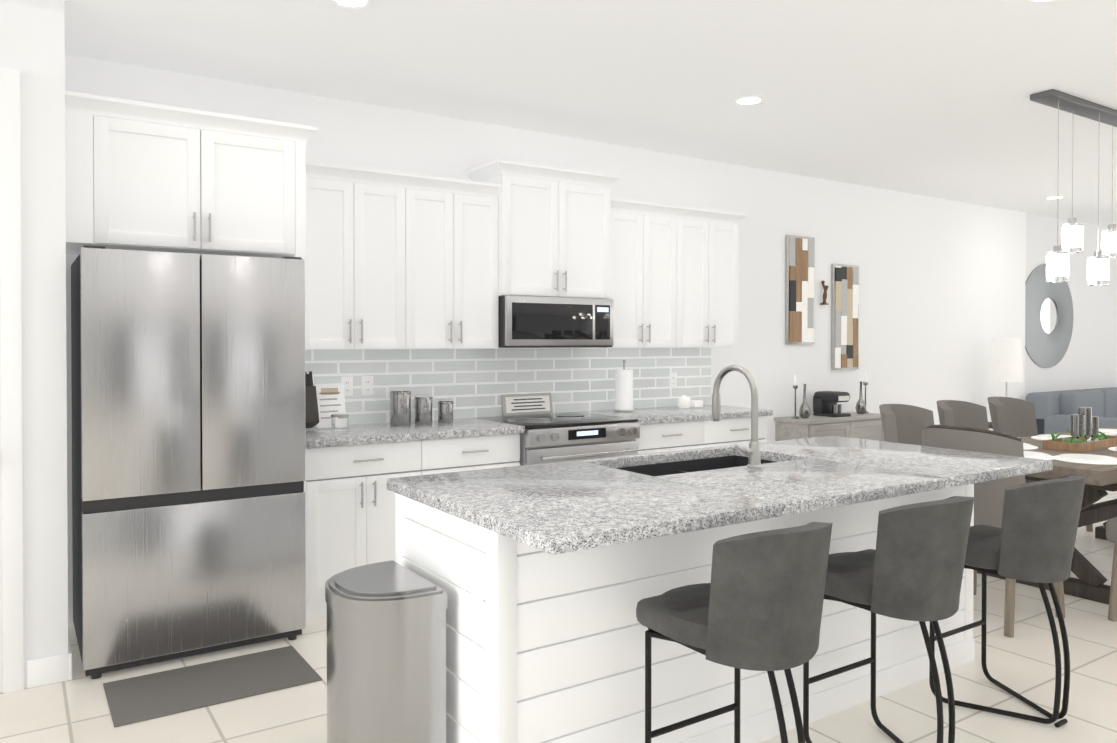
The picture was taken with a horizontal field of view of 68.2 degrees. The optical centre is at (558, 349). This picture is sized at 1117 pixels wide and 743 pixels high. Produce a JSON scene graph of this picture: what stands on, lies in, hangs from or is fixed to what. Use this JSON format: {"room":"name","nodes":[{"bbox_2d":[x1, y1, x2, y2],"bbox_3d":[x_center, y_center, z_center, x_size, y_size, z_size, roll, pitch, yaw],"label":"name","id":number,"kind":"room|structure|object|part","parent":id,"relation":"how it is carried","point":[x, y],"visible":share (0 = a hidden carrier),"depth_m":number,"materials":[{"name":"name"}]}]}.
{"room":"kitchen","nodes":[
{"label":"kitchen","id":0,"kind":"room"},
{"bbox_2d":[0,0,67,692],"bbox_3d":[-3.688,-0.029,2.783,3.455,2.820,0.739,0,1,-33],"label":"wall","id":1,"kind":"structure","parent":0,"point":[32,41],"depth_m":3.38,"materials":[{"name":"white paint"}]},
{"bbox_2d":[0,67,23,692],"bbox_3d":[-2.524,0.129,3.059,0.900,2.500,0.082,0,1,-33],"label":"pantry door","id":2,"kind":"structure","parent":1,"relation":"in","point":[11,580],"depth_m":3.31,"materials":[{"name":"white wood"}]},
{"bbox_2d":[27,636,71,687],"bbox_3d":[2.710,1.284,7.039,12.190,0.110,0.793,0,1,-33],"label":"baseboard","id":3,"kind":"structure","parent":1,"relation":"attached to","point":[48,670],"depth_m":3.39,"materials":[{"name":"white"}]},
{"bbox_2d":[65,54,1025,626],"bbox_3d":[-0.149,-0.057,5.649,12.520,2.820,0.140,0,1,-33],"label":"wall","id":4,"kind":"structure","parent":0,"point":[941,294],"depth_m":6.90,"materials":[{"name":"white paint"}]},
{"bbox_2d":[65,91,308,258],"bbox_3d":[-1.848,-0.784,4.062,1.026,0.635,0.617,0,1,-33],"label":"upper cabinet","id":5,"kind":"object","parent":4,"relation":"attached to","point":[142,176],"depth_m":3.78,"materials":[{"name":"white wood"}]},
{"bbox_2d":[304,161,497,349],"bbox_3d":[-0.958,-0.502,4.827,1.211,0.995,0.327,0,1,-33],"label":"upper cabinet","id":6,"kind":"object","parent":4,"relation":"attached to","point":[391,263],"depth_m":4.67,"materials":[{"name":"white wood"}]},
{"bbox_2d":[305,348,710,426],"bbox_3d":[-0.201,0.212,5.525,3.330,0.443,0.008,0,1,-33],"label":"backsplash","id":7,"kind":"structure","parent":4,"relation":"attached to","point":[473,383],"depth_m":5.42,"materials":[{"name":"tile"}]},
{"bbox_2d":[341,376,352,395],"bbox_3d":[-1.238,0.214,4.831,0.070,0.114,0.005,0,1,-33],"label":"switch plate","id":8,"kind":"object","parent":7,"relation":"attached to","point":[347,382],"visible":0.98,"depth_m":4.83,"materials":[{"name":"white plastic"}]},
{"bbox_2d":[362,376,372,394],"bbox_3d":[-1.134,0.213,4.900,0.070,0.114,0.005,0,1,-33],"label":"wall outlet","id":9,"kind":"object","parent":7,"relation":"attached to","point":[367,385],"visible":1,"depth_m":4.90,"materials":[{"name":"white plastic"}]},
{"bbox_2d":[670,373,676,387],"bbox_3d":[0.865,0.232,6.221,0.070,0.114,0.005,0,1,-33],"label":"wall outlet","id":10,"kind":"object","parent":7,"relation":"attached to","point":[673,380],"visible":1,"depth_m":6.22,"materials":[{"name":"white plastic"}]},
{"bbox_2d":[469,159,612,298],"bbox_3d":[-0.098,-0.740,5.368,0.819,0.810,0.367,0,1,-33],"label":"upper cabinet","id":11,"kind":"object","parent":4,"relation":"attached to","point":[555,224],"depth_m":5.19,"materials":[{"name":"white wood"}]},
{"bbox_2d":[498,296,612,347],"bbox_3d":[-0.085,-0.173,5.356,0.806,0.314,0.409,0,1,-33],"label":"microwave","id":12,"kind":"object","parent":11,"relation":"attached to","point":[536,322],"visible":0.96,"depth_m":5.15,"materials":[{"name":"grey metal"}]},
{"bbox_2d":[579,198,740,347],"bbox_3d":[0.745,-0.513,5.951,1.220,0.995,0.327,0,1,-33],"label":"upper cabinet","id":13,"kind":"object","parent":4,"relation":"attached to","point":[675,278],"depth_m":5.80,"materials":[{"name":"white wood"}]},
{"bbox_2d":[785,235,814,343],"bbox_3d":[2.053,-0.503,6.992,0.340,0.915,0.034,0,1,-33],"label":"wall art panel","id":14,"kind":"object","parent":4,"relation":"attached to","point":[800,269],"visible":0.96,"depth_m":6.97,"materials":[{"name":"multicoloured wood"}]},
{"bbox_2d":[820,281,828,304],"bbox_3d":[2.302,-0.495,7.148,0.074,0.210,0.047,0,1,-33],"label":"wall art","id":15,"kind":"object","parent":4,"relation":"attached to","point":[825,288],"visible":0.98,"depth_m":7.13,"materials":[{"name":"brown metal"}]},
{"bbox_2d":[831,264,858,369],"bbox_3d":[2.549,-0.289,7.322,0.350,0.930,0.034,0,1,-33],"label":"wall art panel","id":16,"kind":"object","parent":4,"relation":"attached to","point":[845,323],"visible":0.98,"depth_m":7.29,"materials":[{"name":"multicoloured wood"}]},
{"bbox_2d":[0,491,1116,742],"bbox_3d":[3.437,1.410,2.939,15.500,0.060,8.640,0,1,-33],"label":"floor","id":17,"kind":"structure","parent":0,"point":[1020,661],"depth_m":3.23,"materials":[{"name":"tile"}]},
{"bbox_2d":[71,245,305,678],"bbox_3d":[-1.793,0.467,3.969,0.912,1.804,0.800,0,1,-33],"label":"fridge","id":18,"kind":"object","parent":17,"relation":"on","point":[188,444],"visible":1,"depth_m":3.61,"materials":[{"name":"grey metal"}]},
{"bbox_2d":[103,646,321,726],"bbox_3d":[-1.424,1.370,3.406,0.765,0.008,0.450,0,1,-33],"label":"kitchen mat","id":19,"kind":"object","parent":17,"relation":"on","point":[155,695],"visible":0.98,"depth_m":3.37,"materials":[{"name":"grey"}]},
{"bbox_2d":[325,560,447,742],"bbox_3d":[-0.586,1.051,2.590,0.323,0.663,0.420,0,1,-33],"label":"trash can","id":20,"kind":"object","parent":17,"relation":"on","point":[386,651],"visible":1,"depth_m":2.45,"materials":[{"name":"grey metal"}]},
{"bbox_2d":[305,432,524,618],"bbox_3d":[-0.903,0.922,4.715,1.242,0.880,0.597,0,1,-33],"label":"base cabinet","id":21,"kind":"object","parent":17,"relation":"on","point":[350,507],"depth_m":4.28,"materials":[{"name":"white wood"}]},
{"bbox_2d":[305,418,524,447],"bbox_3d":[-0.891,0.462,4.692,1.250,0.040,0.642,0,1,-33],"label":"countertop","id":22,"kind":"structure","parent":21,"relation":"on","point":[460,428],"depth_m":4.52,"materials":[{"name":"grey stone"}]},
{"bbox_2d":[305,371,318,428],"bbox_3d":[-1.399,0.280,4.577,0.090,0.318,0.194,0,1,-33],"label":"knife block","id":23,"kind":"object","parent":22,"relation":"on","point":[311,414],"visible":0.54,"depth_m":4.53,"materials":[{"name":"grey wood"}]},
{"bbox_2d":[313,383,345,427],"bbox_3d":[-1.297,0.317,4.686,0.170,0.247,0.067,0,1,-33],"label":"stand","id":24,"kind":"object","parent":22,"relation":"on","point":[330,399],"visible":0.79,"depth_m":4.68,"materials":[{"name":"white paper"}]},
{"bbox_2d":[331,414,348,430],"bbox_3d":[-1.205,0.400,4.548,0.094,0.087,0.094,0,1,-33],"label":"glass jar","id":25,"kind":"object","parent":22,"relation":"on","point":[339,422],"visible":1,"depth_m":4.51,"materials":[{"name":"white"}]},
{"bbox_2d":[390,389,410,425],"bbox_3d":[-0.920,0.337,4.814,0.124,0.207,0.134,0,1,-33],"label":"canister","id":26,"kind":"object","parent":22,"relation":"on","point":[400,407],"visible":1,"depth_m":4.77,"materials":[{"name":"silver metal"}]},
{"bbox_2d":[414,394,432,424],"bbox_3d":[-0.799,0.354,4.894,0.107,0.172,0.118,0,1,-33],"label":"medium canister","id":27,"kind":"object","parent":22,"relation":"on","point":[423,409],"visible":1,"depth_m":4.85,"materials":[{"name":"silver metal"}]},
{"bbox_2d":[438,399,453,422],"bbox_3d":[-0.678,0.370,4.974,0.095,0.137,0.105,0,1,-33],"label":"canister","id":28,"kind":"object","parent":22,"relation":"on","point":[445,410],"visible":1,"depth_m":4.94,"materials":[{"name":"silver metal"}]},
{"bbox_2d":[478,393,639,465],"bbox_3d":[0.000,0.825,5.229,0.816,1.063,0.732,0,1,-33],"label":"range","id":29,"kind":"object","parent":17,"relation":"on","point":[557,437],"depth_m":5.04,"materials":[{"name":"silver metal"}]},
{"bbox_3d":[-0.208,0.362,5.488,0.380,0.141,0.042,0,1,-33],"label":"stove sign frame","id":30,"kind":"part","parent":29,"relation":"part of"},
{"bbox_2d":[395,452,974,742],"bbox_3d":[0.626,0.937,3.291,2.414,0.879,0.753,0,1,-33],"label":"kitchen island","id":31,"kind":"object","parent":17,"relation":"on","point":[547,577],"depth_m":2.59,"materials":[{"name":"white wood"}]},
{"bbox_2d":[387,460,782,555],"bbox_3d":[0.031,0.482,2.723,0.831,0.040,1.090,0,1,-33],"label":"island countertop","id":32,"kind":"structure","parent":31,"relation":"on","point":[564,508],"depth_m":2.51,"materials":[{"name":"grey stone"}]},
{"bbox_2d":[591,445,734,463],"bbox_3d":[0.451,0.473,3.621,0.862,0.040,0.055,0,1,-33],"label":"island countertop","id":33,"kind":"structure","parent":31,"relation":"on","point":[717,451],"depth_m":3.61,"materials":[{"name":"grey stone"}]},
{"bbox_2d":[663,456,946,515],"bbox_3d":[0.872,0.479,2.985,0.862,0.040,0.600,0,1,-33],"label":"island countertop","id":34,"kind":"structure","parent":31,"relation":"on","point":[809,484],"depth_m":2.90,"materials":[{"name":"grey stone"}]},
{"bbox_2d":[712,364,761,467],"bbox_3d":[0.668,0.257,3.260,0.153,0.397,0.257,0,1,-33],"label":"faucet","id":35,"kind":"object","parent":34,"relation":"on","point":[752,451],"visible":1,"depth_m":3.20,"materials":[{"name":"silver metal"}]},
{"bbox_2d":[735,436,1052,487],"bbox_3d":[1.414,0.473,3.637,0.766,0.040,1.090,0,1,-33],"label":"island countertop","id":36,"kind":"structure","parent":31,"relation":"on","point":[961,468],"depth_m":3.48,"materials":[{"name":"grey stone"}]},
{"bbox_2d":[635,416,766,453],"bbox_3d":[0.824,0.911,5.857,1.236,0.880,0.597,0,1,-33],"label":"base cabinet","id":37,"kind":"object","parent":17,"relation":"on","point":[654,438],"depth_m":5.57,"materials":[{"name":"white wood"}]},
{"bbox_2d":[584,404,772,423],"bbox_3d":[0.840,0.451,5.835,1.252,0.040,0.642,0,1,-33],"label":"countertop","id":38,"kind":"structure","parent":37,"relation":"on","point":[673,414],"depth_m":5.68,"materials":[{"name":"grey stone"}]},
{"bbox_2d":[613,360,634,411],"bbox_3d":[0.458,0.250,5.766,0.150,0.362,0.150,0,1,-33],"label":"paper towel holder","id":39,"kind":"object","parent":38,"relation":"on","point":[623,389],"visible":1,"depth_m":5.71,"materials":[{"name":"white paper"}]},
{"bbox_2d":[677,395,695,407],"bbox_3d":[0.928,0.379,6.090,0.099,0.097,0.099,0,1,-39],"label":"ceramic jar","id":40,"kind":"object","parent":38,"relation":"on","point":[684,401],"depth_m":6.06,"materials":[{"name":"white ceramic"}]},
{"bbox_2d":[696,400,702,406],"bbox_3d":[1.026,0.402,6.160,0.080,0.050,0.070,0,1,-33],"label":"ceramic jar","id":41,"kind":"object","parent":38,"relation":"on","point":[699,403],"depth_m":6.14,"materials":[{"name":"white ceramic"}]},
{"bbox_2d":[636,522,832,742],"bbox_3d":[0.525,0.926,2.388,0.439,0.912,0.522,0,1,-33],"label":"bar stool","id":42,"kind":"object","parent":17,"relation":"on","point":[756,604],"visible":1,"depth_m":2.18,"materials":[{"name":"fabric"}]},
{"bbox_2d":[774,412,883,440],"bbox_3d":[2.328,0.949,6.980,1.050,0.779,0.379,0,1,-33],"label":"sideboard","id":43,"kind":"object","parent":17,"relation":"on","point":[868,426],"visible":0.29,"depth_m":6.80,"materials":[{"name":"grey wood"}]},
{"bbox_2d":[791,374,809,418],"bbox_3d":[1.934,0.376,6.721,0.217,0.357,0.095,0,1,-33],"label":"decor","id":44,"kind":"object","parent":43,"relation":"on","point":[804,410],"depth_m":6.74,"materials":[{"name":"grey metal"}]},
{"bbox_2d":[813,391,850,416],"bbox_3d":[2.312,0.456,6.980,0.200,0.205,0.242,0,1,-33],"label":"coffee maker","id":45,"kind":"object","parent":43,"relation":"on","point":[825,403],"visible":1,"depth_m":6.92,"materials":[{"name":"grey plastic"}]},
{"bbox_2d":[855,372,868,413],"bbox_3d":[2.591,0.373,7.155,0.178,0.355,0.095,0,1,-33],"label":"decor","id":46,"kind":"object","parent":43,"relation":"on","point":[860,407],"depth_m":7.17,"materials":[{"name":"grey metal"}]},
{"bbox_2d":[803,496,973,742],"bbox_3d":[1.109,0.922,2.773,0.439,0.912,0.522,0,1,-33],"label":"bar stool","id":47,"kind":"object","parent":17,"relation":"on","point":[910,567],"visible":0.98,"depth_m":2.57,"materials":[{"name":"leather"}]},
{"bbox_2d":[879,404,933,445],"bbox_3d":[2.465,0.868,5.492,0.540,0.977,0.642,0,1,-33],"label":"dining chair","id":48,"kind":"object","parent":17,"relation":"on","point":[904,424],"visible":0.35,"depth_m":5.70,"materials":[{"name":"fabric"}]},
{"bbox_2d":[936,400,1035,482],"bbox_3d":[3.024,0.864,5.862,0.540,0.977,0.642,0,1,-33],"label":"dining chair","id":49,"kind":"object","parent":17,"relation":"on","point":[960,413],"visible":0.17,"depth_m":6.07,"materials":[{"name":"fabric"}]},
{"bbox_2d":[922,425,1064,636],"bbox_3d":[2.196,0.872,4.247,0.642,0.993,0.540,0,1,-33],"label":"chair","id":50,"kind":"object","parent":17,"relation":"on","point":[988,502],"visible":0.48,"depth_m":4.00,"materials":[{"name":"fabric"}]},
{"bbox_2d":[929,476,1085,727],"bbox_3d":[1.727,0.918,3.181,0.439,0.912,0.522,0,1,-33],"label":"bar stool","id":51,"kind":"object","parent":17,"relation":"on","point":[1032,538],"visible":0.9,"depth_m":2.98,"materials":[{"name":"fabric"}]},
{"bbox_2d":[987,397,1092,531],"bbox_3d":[3.591,0.860,6.237,0.540,0.977,0.642,0,1,-33],"label":"dining chair","id":52,"kind":"object","parent":17,"relation":"on","point":[1016,417],"visible":0.21,"depth_m":6.44,"materials":[{"name":"fabric"}]},
{"bbox_2d":[977,427,1116,604],"bbox_3d":[3.435,0.975,5.186,2.420,0.764,1.000,0,1,-33],"label":"dining table","id":53,"kind":"object","parent":17,"relation":"on","point":[1101,480],"visible":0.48,"depth_m":4.52,"materials":[{"name":"brown wood"}]},
{"bbox_2d":[1023,443,1037,448],"bbox_3d":[2.746,0.584,5.063,0.339,0.017,0.339,0,1,-39],"label":"place mat","id":54,"kind":"object","parent":53,"relation":"on","point":[1025,445],"depth_m":4.98,"materials":[{"name":"white fabric"}]},
{"bbox_2d":[1031,434,1071,439],"bbox_3d":[3.305,0.580,5.433,0.339,0.017,0.339,0,1,-39],"label":"place mat","id":55,"kind":"object","parent":53,"relation":"on","point":[1045,436],"depth_m":5.44,"materials":[{"name":"white fabric"}]},
{"bbox_2d":[1023,448,1116,464],"bbox_3d":[2.732,0.589,4.550,0.657,0.017,0.345,0,1,30],"label":"place mat","id":56,"kind":"object","parent":53,"relation":"on","point":[1091,459],"depth_m":4.47,"materials":[{"name":"white fabric"}]},
{"bbox_2d":[1043,407,1116,451],"bbox_3d":[3.207,0.471,5.036,0.600,0.242,0.266,0,1,-33],"label":"centrepiece","id":57,"kind":"object","parent":53,"relation":"on","point":[1085,432],"visible":1,"depth_m":4.95,"materials":[{"name":"brown wood"}]},
{"bbox_2d":[1099,429,1116,434],"bbox_3d":[3.873,0.577,5.808,0.339,0.017,0.339,0,1,18],"label":"place mat","id":58,"kind":"object","parent":53,"relation":"on","point":[1106,431],"depth_m":5.75,"materials":[{"name":"white fabric"}]},
{"bbox_2d":[1108,446,1116,450],"bbox_3d":[3.430,0.586,4.844,0.339,0.017,0.339,0,1,-39],"label":"place mat","id":59,"kind":"object","parent":53,"relation":"on","point":[1111,448],"depth_m":4.92,"materials":[{"name":"white fabric"}]},
{"bbox_2d":[1026,387,1116,434],"bbox_3d":[6.290,0.878,9.182,2.450,0.879,0.920,0,1,-33],"label":"sofa","id":60,"kind":"object","parent":17,"relation":"on","point":[1054,410],"visible":0.5,"depth_m":8.75,"materials":[{"name":"grey fabric"}]},
{"bbox_2d":[1106,517,1116,621],"bbox_3d":[3.153,0.882,4.052,0.540,0.977,0.642,0,1,-33],"label":"dining chair","id":61,"kind":"object","parent":17,"relation":"on","point":[1111,529],"visible":1,"depth_m":4.15,"materials":[{"name":"fabric"}]},
{"bbox_3d":[4.493,1.037,8.284,0.480,0.579,0.480,0,1,-33],"label":"side table","id":62,"kind":"object","parent":17,"relation":"on","visible":0},
{"bbox_2d":[990,338,1023,396],"bbox_3d":[4.493,0.316,8.277,0.300,0.860,0.300,0,1,-33],"label":"table lamp","id":63,"kind":"object","parent":62,"relation":"on","point":[1006,362],"visible":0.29,"depth_m":8.16,"materials":[{"name":"white fabric"}]},
{"bbox_2d":[64,0,1116,228],"bbox_3d":[3.437,-1.470,2.910,15.500,0.060,8.640,0,1,-33],"label":"ceiling","id":64,"kind":"structure","parent":0,"point":[929,98],"depth_m":4.30,"materials":[{"name":"white paint"}]},
{"bbox_2d":[329,0,371,8],"bbox_3d":[-0.858,-1.443,3.405,0.175,0.004,0.175,0,1,18],"label":"recessed light","id":65,"kind":"object","parent":64,"relation":"in","point":[363,4],"depth_m":3.44,"materials":[{"name":"white plastic"}]},
{"bbox_2d":[734,96,764,104],"bbox_3d":[1.115,-1.457,4.828,0.175,0.004,0.175,0,1,18],"label":"recessed light","id":66,"kind":"object","parent":64,"relation":"in","point":[747,100],"depth_m":4.82,"materials":[{"name":"white plastic"}]},
{"bbox_2d":[1025,0,1055,2],"bbox_3d":[1.988,-1.442,3.343,0.175,0.004,0.175,0,1,18],"label":"recessed light","id":67,"kind":"object","parent":64,"relation":"in","point":[1030,1],"depth_m":3.41,"materials":[{"name":"white"}]},
{"bbox_2d":[1044,196,1064,198],"bbox_3d":[4.861,-1.489,8.082,0.175,0.004,0.175,0,1,18],"label":"recessed light","id":68,"kind":"object","parent":64,"relation":"in","point":[1053,197],"depth_m":8.07,"materials":[{"name":"white plastic"}]},
{"bbox_2d":[1030,89,1116,285],"bbox_3d":[3.276,-0.926,5.027,1.320,1.070,0.172,0,1,-33],"label":"pendant light","id":69,"kind":"object","parent":64,"relation":"hanging from","point":[1057,264],"visible":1,"depth_m":4.90,"materials":[{"name":"white glass"}]},
{"bbox_2d":[1025,214,1116,400],"bbox_3d":[6.306,-0.100,9.938,2.980,2.820,0.100,0,1,-33],"label":"wall","id":70,"kind":"structure","parent":0,"point":[1088,360],"depth_m":9.83,"materials":[{"name":"white paint"}]},
{"bbox_2d":[1025,264,1072,367],"bbox_3d":[5.552,-0.384,9.352,1.180,1.180,0.035,0,1,-33],"label":"round wall mirror","id":71,"kind":"object","parent":70,"relation":"attached to","point":[1048,319],"visible":0.92,"depth_m":9.32,"materials":[{"name":"grey mirror"}]}
]}

